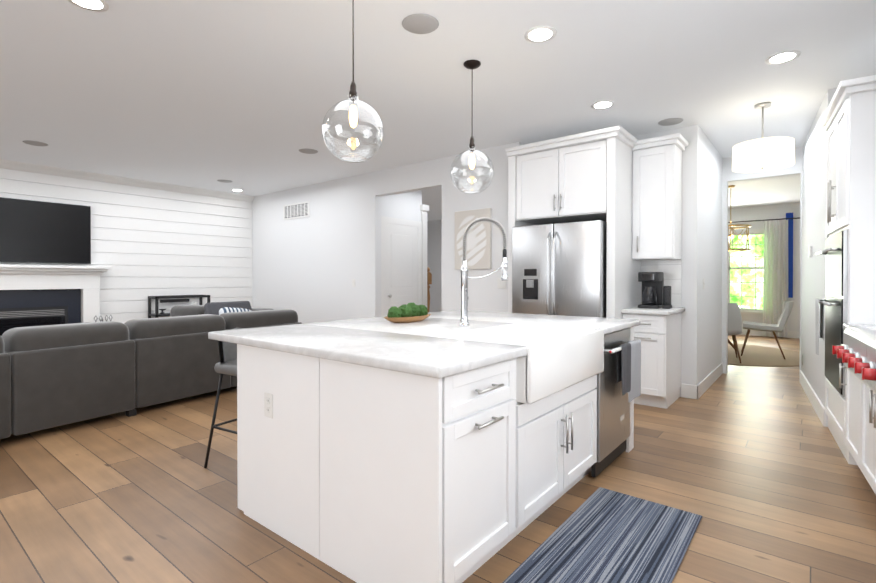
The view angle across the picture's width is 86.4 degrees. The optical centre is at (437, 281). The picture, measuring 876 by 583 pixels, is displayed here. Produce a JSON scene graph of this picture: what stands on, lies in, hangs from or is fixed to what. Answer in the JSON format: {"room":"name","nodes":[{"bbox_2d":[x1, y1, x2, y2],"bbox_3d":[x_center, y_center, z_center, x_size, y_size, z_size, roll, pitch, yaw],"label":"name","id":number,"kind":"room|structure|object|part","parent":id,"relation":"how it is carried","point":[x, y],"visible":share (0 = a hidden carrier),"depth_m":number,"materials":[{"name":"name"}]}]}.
{"room":"kitchen","nodes":[
{"label":"kitchen","id":0,"kind":"room"},
{"bbox_2d":[0,159,253,323],"bbox_3d":[-6.275,-0.201,5.342,0.220,2.740,9.070,0,1,39],"label":"wall","id":1,"kind":"structure","parent":0,"point":[150,238],"depth_m":7.41,"materials":[{"name":"white paint"}]},
{"bbox_2d":[0,197,90,263],"bbox_3d":[-5.492,-0.672,6.179,0.076,0.830,1.460,0,1,39],"label":"screen","id":2,"kind":"object","parent":1,"relation":"attached to","point":[31,231],"visible":1,"depth_m":6.32,"materials":[{"name":"black metal"}]},
{"bbox_2d":[252,142,523,323],"bbox_3d":[-1.269,-0.213,7.040,5.660,2.740,0.154,0,1,39],"label":"wall","id":3,"kind":"structure","parent":0,"point":[316,262],"depth_m":6.89,"materials":[{"name":"white paint"}]},
{"bbox_2d":[283,201,309,219],"bbox_3d":[-2.394,-1.199,7.868,0.740,0.260,0.016,0,1,39],"label":"return air vent","id":4,"kind":"object","parent":3,"relation":"attached to","point":[297,210],"visible":1,"depth_m":7.85,"materials":[{"name":"white metal"}]},
{"bbox_3d":[0.415,-0.508,5.606,0.520,0.710,0.031,0,1,39],"label":"leaf art","id":5,"kind":"part","parent":3,"relation":"part of"},
{"bbox_2d":[497,278,505,288],"bbox_3d":[0.735,0.019,5.369,0.120,0.116,0.008,0,1,39],"label":"light switch","id":6,"kind":"object","parent":3,"relation":"attached to","point":[501,284],"visible":0.85,"depth_m":5.37,"materials":[{"name":"white plastic"}]},
{"bbox_2d":[381,190,428,306],"bbox_3d":[-0.565,-0.214,7.262,0.230,2.740,1.075,0,1,39],"label":"wall","id":7,"kind":"structure","parent":0,"point":[409,206],"depth_m":7.38,"materials":[{"name":"white paint"}]},
{"bbox_2d":[381,216,421,316],"bbox_3d":[-0.531,0.097,7.138,0.086,2.120,0.920,0,1,39],"label":"hall door","id":8,"kind":"structure","parent":7,"relation":"in","point":[401,261],"depth_m":7.12,"materials":[{"name":"white wood"}]},
{"bbox_2d":[427,220,441,311],"bbox_3d":[1.268,-0.242,11.244,4.850,2.740,0.120,0,1,39],"label":"wall","id":9,"kind":"structure","parent":0,"point":[434,246],"depth_m":12.24,"materials":[{"name":"white paint"}]},
{"bbox_2d":[0,335,875,582],"bbox_3d":[0.243,1.217,5.587,10.350,0.100,17.600,0,1,39],"label":"floor","id":10,"kind":"structure","parent":0,"point":[759,474],"depth_m":2.58,"materials":[{"name":"brown wood"}]},
{"bbox_2d":[0,264,111,335],"bbox_3d":[-5.347,0.471,6.070,0.450,1.385,1.860,0,1,39],"label":"fireplace","id":11,"kind":"object","parent":10,"relation":"on","point":[36,295],"visible":0.56,"depth_m":6.35,"materials":[{"name":"stone"}]},
{"bbox_2d":[94,315,111,321],"bbox_3d":[-4.828,0.818,6.688,0.160,0.683,0.230,0,1,39],"label":"tool","id":12,"kind":"object","parent":10,"relation":"on","point":[102,318],"visible":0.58,"depth_m":6.62,"materials":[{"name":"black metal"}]},
{"bbox_2d":[0,301,301,438],"bbox_3d":[-3.832,0.709,4.358,2.984,0.935,4.880,0,1,39],"label":"sofa","id":13,"kind":"object","parent":10,"relation":"on","point":[51,376],"visible":0.77,"depth_m":3.93,"materials":[{"name":"fabric"}]},
{"bbox_2d":[148,295,209,317],"bbox_3d":[-4.201,0.688,7.595,0.320,0.930,0.830,0,1,39],"label":"console shelf","id":14,"kind":"object","parent":10,"relation":"on","point":[156,314],"visible":0.33,"depth_m":7.40,"materials":[{"name":"black metal"}]},
{"bbox_2d":[204,328,243,467],"bbox_3d":[-1.177,0.749,3.057,0.459,0.876,0.478,0,0,31],"label":"stool","id":15,"kind":"object","parent":10,"relation":"on","point":[227,364],"visible":0.27,"depth_m":2.98,"materials":[{"name":"black metal"}]},
{"bbox_2d":[427,267,431,312],"bbox_3d":[-0.192,0.435,8.753,0.132,1.420,0.132,0,1,39],"label":"newel post","id":16,"kind":"object","parent":10,"relation":"on","point":[429,277],"visible":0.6,"depth_m":8.72,"materials":[{"name":"brown wood"}]},
{"bbox_2d":[237,322,640,582],"bbox_3d":[0.205,0.749,2.840,1.425,0.875,2.228,0,1,39],"label":"kitchen island","id":17,"kind":"object","parent":10,"relation":"on","point":[440,447],"depth_m":1.95,"materials":[{"name":"white wood"}]},
{"bbox_2d":[208,323,527,381],"bbox_3d":[-0.434,0.295,2.281,1.625,0.040,0.618,0,1,39],"label":"island countertop","id":18,"kind":"structure","parent":17,"relation":"on","point":[418,355],"depth_m":2.00,"materials":[{"name":"white stone"}]},
{"bbox_2d":[316,316,507,333],"bbox_3d":[-0.183,0.290,3.043,1.062,0.040,0.889,0,1,39],"label":"island countertop","id":19,"kind":"structure","parent":17,"relation":"on","point":[428,325],"depth_m":2.90,"materials":[{"name":"white stone"}]},
{"bbox_2d":[384,302,430,322],"bbox_3d":[-0.199,0.204,3.152,0.170,0.128,0.440,0,1,39],"label":"bowl","id":20,"kind":"object","parent":19,"relation":"on","point":[409,312],"visible":1,"depth_m":3.08,"materials":[{"name":"brown wood"}]},
{"bbox_2d":[459,217,507,326],"bbox_3d":[0.269,-0.060,2.802,0.294,0.661,0.131,0,1,39],"label":"faucet","id":21,"kind":"object","parent":19,"relation":"on","point":[464,320],"visible":1,"depth_m":2.83,"materials":[{"name":"silver metal"}]},
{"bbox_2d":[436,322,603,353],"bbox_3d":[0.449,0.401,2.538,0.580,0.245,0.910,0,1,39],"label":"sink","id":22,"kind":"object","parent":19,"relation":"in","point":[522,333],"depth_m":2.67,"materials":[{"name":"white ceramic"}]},
{"bbox_2d":[428,310,639,333],"bbox_3d":[0.563,0.287,3.522,1.625,0.040,0.792,0,1,39],"label":"island countertop","id":23,"kind":"structure","parent":17,"relation":"on","point":[605,324],"depth_m":3.32,"materials":[{"name":"white stone"}]},
{"bbox_2d":[512,220,606,317],"bbox_3d":[1.395,0.297,4.926,0.935,1.750,0.978,0,1,39],"label":"fridge","id":24,"kind":"object","parent":10,"relation":"on","point":[558,268],"visible":0.52,"depth_m":4.54,"materials":[{"name":"silver metal"}]},
{"bbox_2d":[502,487,701,582],"bbox_3d":[0.773,1.186,2.070,0.520,0.012,1.140,0,1,39],"label":"kitchen rug","id":25,"kind":"object","parent":10,"relation":"on","point":[601,535],"visible":1,"depth_m":2.09,"materials":[{"name":"blue fabric"}]},
{"bbox_2d":[621,313,680,408],"bbox_3d":[2.123,0.737,4.616,0.388,0.875,0.644,0,1,39],"label":"base cabinet","id":26,"kind":"object","parent":10,"relation":"on","point":[660,337],"depth_m":4.35,"materials":[{"name":"white wood"}]},
{"bbox_2d":[621,305,684,316],"bbox_3d":[2.125,0.279,4.588,0.423,0.040,0.680,0,1,39],"label":"countertop","id":27,"kind":"structure","parent":26,"relation":"on","point":[659,312],"depth_m":4.38,"materials":[{"name":"white stone"}]},
{"bbox_2d":[638,272,671,308],"bbox_3d":[2.149,0.080,4.602,0.285,0.355,0.236,0,1,39],"label":"coffee maker","id":28,"kind":"object","parent":27,"relation":"on","point":[656,293],"visible":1,"depth_m":4.56,"materials":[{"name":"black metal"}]},
{"bbox_2d":[728,343,799,366],"bbox_3d":[4.676,1.148,7.632,2.500,0.011,2.500,0,1,39],"label":"dining rug","id":29,"kind":"object","parent":10,"relation":"on","point":[755,355],"visible":0.35,"depth_m":7.07,"materials":[{"name":"wicker"}]},
{"bbox_2d":[728,303,741,362],"bbox_3d":[4.169,0.719,6.842,0.500,0.854,0.665,0,0,27],"label":"dining chair","id":30,"kind":"object","parent":29,"relation":"on","point":[734,322],"visible":0.46,"depth_m":6.57,"materials":[{"name":"fabric"}]},
{"bbox_2d":[728,306,748,349],"bbox_3d":[4.535,0.765,7.806,1.110,0.730,1.110,0,1,39],"label":"dining table","id":31,"kind":"object","parent":29,"relation":"on","point":[729,341],"visible":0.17,"depth_m":7.55,"materials":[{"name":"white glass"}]},
{"bbox_2d":[741,301,793,358],"bbox_3d":[5.041,0.717,7.169,0.681,0.854,0.517,0,1,39],"label":"dining chair","id":32,"kind":"object","parent":29,"relation":"on","point":[783,318],"visible":1,"depth_m":7.01,"materials":[{"name":"fabric"}]},
{"bbox_2d":[823,79,875,452],"bbox_3d":[3.172,-0.036,3.238,0.721,2.440,0.955,0,1,39],"label":"tall cabinet","id":33,"kind":"object","parent":10,"relation":"on","point":[848,122],"depth_m":3.05,"materials":[{"name":"wood"}]},
{"bbox_2d":[843,327,846,334],"bbox_3d":[2.785,0.293,2.666,0.697,0.040,0.544,0,1,39],"label":"countertop","id":34,"kind":"structure","parent":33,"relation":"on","point":[844,328],"depth_m":2.66,"materials":[{"name":"white stone"}]},
{"bbox_2d":[843,319,875,459],"bbox_3d":[2.861,0.726,2.575,0.904,0.925,0.598,0,1,39],"label":"base cabinet","id":35,"kind":"object","parent":10,"relation":"on","point":[873,321],"depth_m":3.02,"materials":[{"name":"wood"}]},
{"bbox_2d":[847,323,875,493],"bbox_3d":[2.010,0.733,1.515,0.904,0.925,2.378,0,1,39],"label":"base cabinet","id":36,"kind":"object","parent":10,"relation":"on","point":[861,337],"depth_m":2.52,"materials":[{"name":"wood"}]},
{"bbox_2d":[0,0,875,220],"bbox_3d":[0.243,-1.623,5.567,10.350,0.100,17.600,0,1,39],"label":"ceiling","id":37,"kind":"structure","parent":0,"point":[245,95],"depth_m":3.57,"materials":[{"name":"white paint"}]},
{"bbox_2d":[22,140,47,145],"bbox_3d":[-4.559,-1.567,5.282,0.224,0.005,0.224,0,1,39],"label":"ceiling speaker","id":38,"kind":"object","parent":37,"relation":"attached to","point":[34,143],"visible":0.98,"depth_m":5.27},
{"bbox_2d":[68,0,108,11],"bbox_3d":[-1.937,-1.548,2.573,0.200,0.006,0.200,0,1,39],"label":"recessed light","id":39,"kind":"object","parent":37,"relation":"in","point":[97,5],"visible":1,"depth_m":2.60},
{"bbox_2d":[217,179,232,182],"bbox_3d":[-3.345,-1.581,7.320,0.224,0.005,0.224,0,1,39],"label":"ceiling speaker","id":40,"kind":"object","parent":37,"relation":"attached to","point":[226,181],"visible":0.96,"depth_m":7.33},
{"bbox_2d":[299,148,317,153],"bbox_3d":[-1.556,-1.569,5.602,0.224,0.005,0.224,0,1,39],"label":"ceiling speaker","id":41,"kind":"object","parent":37,"relation":"attached to","point":[309,151],"visible":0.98,"depth_m":5.60},
{"bbox_2d":[322,0,383,162],"bbox_3d":[-0.432,-1.086,2.374,0.310,0.927,0.310,0,1,39],"label":"pendant light","id":42,"kind":"object","parent":37,"relation":"hanging from","point":[353,101],"visible":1,"depth_m":2.36,"materials":[{"name":"clear glass"}]},
{"bbox_2d":[402,14,438,33],"bbox_3d":[-0.106,-1.550,2.809,0.224,0.005,0.224,0,1,39],"label":"ceiling speaker","id":43,"kind":"object","parent":37,"relation":"attached to","point":[420,23],"visible":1,"depth_m":2.79},
{"bbox_2d":[450,60,493,193],"bbox_3d":[0.243,-1.098,3.327,0.310,0.917,0.310,0,1,39],"label":"pendant light","id":44,"kind":"object","parent":37,"relation":"hanging from","point":[472,65],"visible":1,"depth_m":3.31,"materials":[{"name":"clear glass"}]},
{"bbox_2d":[524,26,556,42],"bbox_3d":[0.642,-1.550,2.926,0.200,0.006,0.200,0,1,39],"label":"recessed light","id":45,"kind":"object","parent":37,"relation":"in","point":[539,34],"visible":1,"depth_m":2.92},
{"bbox_2d":[591,100,614,108],"bbox_3d":[1.452,-1.559,4.110,0.200,0.006,0.200,0,1,39],"label":"recessed light","id":46,"kind":"object","parent":37,"relation":"in","point":[605,104],"visible":1,"depth_m":4.10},
{"bbox_2d":[658,118,682,125],"bbox_3d":[2.271,-1.562,4.555,0.224,0.005,0.224,0,1,39],"label":"ceiling speaker","id":47,"kind":"object","parent":37,"relation":"attached to","point":[669,121],"visible":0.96,"depth_m":4.53},
{"bbox_2d":[728,185,750,251],"bbox_3d":[4.843,-1.051,7.713,0.564,1.071,0.564,0,1,39],"label":"dining chandelier","id":48,"kind":"object","parent":37,"relation":"hanging from","point":[732,249],"visible":0.73,"depth_m":7.66,"materials":[{"name":"gold metal"}]},
{"bbox_2d":[732,102,794,172],"bbox_3d":[2.861,-1.277,4.109,0.456,0.569,0.456,0,1,39],"label":"drum ceiling light","id":49,"kind":"object","parent":37,"relation":"hanging from","point":[762,154],"visible":1,"depth_m":3.98,"materials":[{"name":"white fabric"}]},
{"bbox_2d":[765,50,800,64],"bbox_3d":[2.387,-1.552,3.230,0.200,0.006,0.200,0,1,39],"label":"recessed light","id":50,"kind":"object","parent":37,"relation":"in","point":[782,57],"visible":1,"depth_m":3.22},
{"bbox_2d":[634,127,683,396],"bbox_3d":[1.731,-0.199,5.114,1.670,2.740,0.600,0,1,39],"label":"wall","id":51,"kind":"structure","parent":0,"point":[662,133],"depth_m":4.74,"materials":[{"name":"white paint"}]},
{"bbox_2d":[513,133,628,224],"bbox_3d":[1.471,-1.024,5.012,0.975,0.730,0.825,0,1,39],"label":"upper cabinet","id":52,"kind":"object","parent":51,"relation":"attached to","point":[624,184],"depth_m":4.62,"materials":[{"name":"white wood"}]},
{"bbox_2d":[629,137,684,260],"bbox_3d":[2.216,-0.797,4.722,0.388,1.140,0.345,0,1,39],"label":"upper cabinet","id":53,"kind":"object","parent":51,"relation":"attached to","point":[655,167],"depth_m":4.60,"materials":[{"name":"white wood"}]},
{"bbox_2d":[683,125,722,384],"bbox_3d":[3.096,-0.201,5.384,0.120,2.740,1.770,0,1,39],"label":"wall","id":54,"kind":"structure","parent":0,"point":[703,176],"depth_m":4.85,"materials":[{"name":"white paint"}]},
{"bbox_2d":[681,362,722,399],"bbox_3d":[3.051,1.099,5.342,0.155,0.140,1.665,0,1,39],"label":"baseboard","id":55,"kind":"structure","parent":54,"relation":"attached to","point":[690,391],"depth_m":4.79,"materials":[{"name":"white wood"}]},
{"bbox_2d":[722,147,801,379],"bbox_3d":[4.486,-0.201,5.326,2.120,2.740,0.120,0,1,39],"label":"wall","id":56,"kind":"structure","parent":0,"point":[729,175],"depth_m":5.91,"materials":[{"name":"white paint"}]},
{"bbox_2d":[728,203,799,337],"bbox_3d":[6.807,-0.233,9.878,5.500,2.740,0.155,0,1,39],"label":"wall","id":57,"kind":"structure","parent":0,"point":[775,211],"depth_m":9.56,"materials":[{"name":"white paint"}]},
{"bbox_2d":[728,228,763,313],"bbox_3d":[6.005,-0.227,10.467,2.550,1.800,0.140,0,1,39],"label":"dining room window","id":58,"kind":"structure","parent":57,"relation":"in","point":[752,311],"depth_m":9.98,"materials":[{"name":"white wood"}]},
{"bbox_2d":[728,217,799,336],"bbox_3d":[6.010,-0.089,10.284,3.150,2.417,0.090,0,1,39],"label":"curtain","id":59,"kind":"object","parent":57,"relation":"hanging from","point":[775,281],"visible":0.81,"depth_m":9.55,"materials":[{"name":"white fabric"}]},
{"bbox_2d":[786,213,792,297],"bbox_3d":[7.128,-0.540,9.460,0.120,1.720,0.020,0,1,39],"label":"framed wall art","id":60,"kind":"object","parent":57,"relation":"hanging from","point":[790,256],"visible":0.79,"depth_m":9.44},
{"bbox_2d":[799,88,836,426],"bbox_3d":[3.976,-0.195,4.435,0.687,2.740,1.975,0,0,33],"label":"wall","id":61,"kind":"structure","parent":0,"point":[814,236],"depth_m":4.47,"materials":[{"name":"white paint"}]},
{"bbox_2d":[808,246,811,256],"bbox_3d":[3.718,-0.301,4.660,0.022,0.110,0.080,0,0,33],"label":"light switch","id":62,"kind":"object","parent":61,"relation":"attached to","point":[809,251],"visible":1,"depth_m":4.63,"materials":[{"name":"white plastic"}]},
{"label":"outside","id":63,"kind":"structure","parent":0,"visible":0},
{"bbox_2d":[730,234,763,308],"bbox_3d":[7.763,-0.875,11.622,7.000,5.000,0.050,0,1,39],"label":"trees","id":64,"kind":"object","parent":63,"point":[748,275],"visible":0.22,"depth_m":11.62,"materials":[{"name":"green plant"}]}
]}

